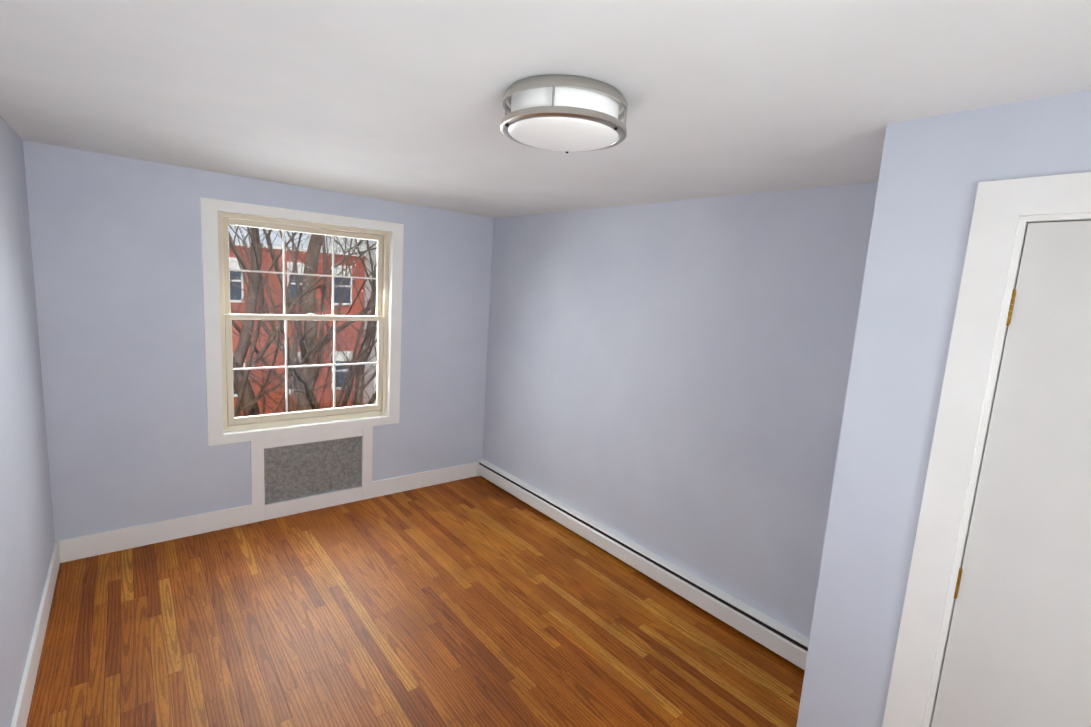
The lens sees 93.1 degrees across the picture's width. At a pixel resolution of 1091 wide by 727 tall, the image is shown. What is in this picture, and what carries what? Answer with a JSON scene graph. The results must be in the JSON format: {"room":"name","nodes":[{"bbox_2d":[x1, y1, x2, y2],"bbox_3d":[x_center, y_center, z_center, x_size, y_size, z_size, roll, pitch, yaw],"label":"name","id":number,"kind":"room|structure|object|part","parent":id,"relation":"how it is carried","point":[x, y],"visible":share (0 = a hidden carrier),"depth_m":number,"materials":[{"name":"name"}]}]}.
{"room":"empty bedroom","nodes":[
{"label":"empty bedroom","id":0,"kind":"room"},
{"bbox_2d":[0,115,54,726],"bbox_3d":[-1.223,0.429,0.788,0.150,2.530,5.730,-3,11,-39],"label":"wall","id":1,"kind":"structure","parent":0,"point":[27,539],"depth_m":2.38,"materials":[{"name":"paint"}]},
{"bbox_2d":[10,540,65,726],"bbox_3d":[-1.278,1.591,1.071,0.019,0.145,5.580,-3,11,-39],"label":"baseboard","id":2,"kind":"structure","parent":1,"relation":"attached to","point":[22,707],"depth_m":2.39,"materials":[{"name":"paint"}]},
{"bbox_2d":[23,140,492,540],"bbox_3d":[-1.846,-0.098,4.101,3.385,2.530,0.280,-3,11,-39],"label":"wall","id":3,"kind":"structure","parent":0,"point":[116,246],"depth_m":3.38,"materials":[{"name":"paint"}]},
{"bbox_2d":[62,462,476,561],"bbox_3d":[-1.816,1.102,4.171,3.055,0.145,0.016,-3,11,-39],"label":"baseboard","id":4,"kind":"structure","parent":3,"relation":"attached to","point":[76,548],"depth_m":3.80,"materials":[{"name":"paint"}]},
{"bbox_2d":[200,197,403,445],"bbox_3d":[-1.828,-0.300,4.012,1.397,1.682,0.218,-3,11,-39],"label":"window","id":5,"kind":"structure","parent":3,"relation":"in","point":[225,425],"depth_m":3.89,"materials":[{"name":"paint"}]},
{"bbox_3d":[-1.826,-0.309,4.008,1.067,1.380,0.043,-3,11,-39],"label":"glass","id":6,"kind":"part","parent":5,"relation":"part of","materials":[{"name":"clear glass"}]},
{"bbox_2d":[250,426,372,504],"bbox_3d":[-1.921,0.777,4.223,0.905,0.519,0.326,-3,11,-39],"label":"air vent","id":7,"kind":"object","parent":3,"relation":"in","point":[290,467],"visible":0.98,"depth_m":4.09,"materials":[{"name":"metal"}]},
{"bbox_2d":[26,476,804,726],"bbox_3d":[-0.136,1.646,2.102,3.385,0.120,6.010,-3,11,-39],"label":"floor","id":8,"kind":"structure","parent":0,"point":[477,601],"depth_m":2.76,"materials":[{"name":"brown wood"}]},
{"bbox_2d":[0,0,1090,217],"bbox_3d":[0.030,-0.966,1.718,3.385,0.329,6.010,-3,11,-39],"label":"ceiling","id":9,"kind":"structure","parent":0,"point":[400,101],"depth_m":1.51,"materials":[{"name":"paint"}]},
{"bbox_2d":[500,74,626,152],"bbox_3d":[0.058,-0.755,1.606,0.392,0.136,0.392,-3,11,-39],"label":"ceiling light","id":10,"kind":"object","parent":9,"relation":"attached to","point":[566,113],"visible":1,"depth_m":1.48,"materials":[{"name":"white glass"}]},
{"bbox_2d":[482,182,877,638],"bbox_3d":[1.292,0.289,2.817,0.150,2.530,5.730,-3,11,-39],"label":"wall","id":11,"kind":"structure","parent":0,"point":[667,380],"depth_m":3.17,"materials":[{"name":"paint"}]},
{"bbox_2d":[477,459,808,669],"bbox_3d":[0.433,1.290,3.781,0.064,0.168,3.448,-3,11,-39],"label":"baseboard heater","id":12,"kind":"object","parent":11,"relation":"attached to","point":[781,639],"visible":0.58,"depth_m":3.31,"materials":[{"name":"white metal"}]},
{"bbox_2d":[796,90,1090,726],"bbox_3d":[1.687,0.579,1.018,0.100,2.530,2.094,-3,11,-39],"label":"wall","id":13,"kind":"structure","parent":0,"point":[935,171],"depth_m":1.62,"materials":[{"name":"paint"}]},
{"bbox_2d":[882,172,1090,726],"bbox_3d":[1.646,0.715,1.063,0.118,2.243,1.494,-3,11,-39],"label":"door frame","id":14,"kind":"structure","parent":13,"relation":"attached to","point":[996,241],"depth_m":1.49,"materials":[{"name":"paint"}]},
{"bbox_2d":[931,220,1090,726],"bbox_3d":[1.413,0.717,1.293,0.082,2.118,0.637,-3,11,-39],"label":"closet door","id":15,"kind":"structure","parent":13,"relation":"in","point":[1018,651],"depth_m":1.39,"materials":[{"name":"paint"}]},
{"label":"outside","id":16,"kind":"structure","parent":0,"visible":0},
{"bbox_3d":[-4.565,5.897,9.447,85.000,0.200,70.000,-3,11,-39],"label":"ground","id":17,"kind":"structure","parent":16,"visible":0},
{"bbox_2d":[229,242,364,416],"bbox_3d":[-17.922,-0.187,16.226,21.260,8.180,9.060,-3,11,-39],"label":"building","id":18,"kind":"structure","parent":17,"relation":"on","point":[238,283],"depth_m":17.72,"materials":[{"name":"red brick"}]},
{"bbox_2d":[228,225,376,416],"bbox_3d":[-3.809,-6.557,10.280,18.184,24.292,12.105,-3,11,-39],"label":"tree","id":19,"kind":"object","parent":17,"relation":"on","point":[311,280],"depth_m":8.87,"materials":[{"name":"brown plant"}]},
{"bbox_2d":[229,227,376,416],"bbox_3d":[-5.463,-4.192,7.224,11.736,20.276,8.769,-3,11,-39],"label":"tree","id":20,"kind":"object","parent":17,"relation":"on","point":[253,301],"depth_m":7.12,"materials":[{"name":"brown plant"}]},
{"bbox_2d":[306,233,376,404],"bbox_3d":[-5.534,-2.325,24.668,8.700,11.500,9.000,-3,11,-39],"label":"neighbour","id":21,"kind":"structure","parent":17,"relation":"on","point":[369,387],"depth_m":19.13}
]}

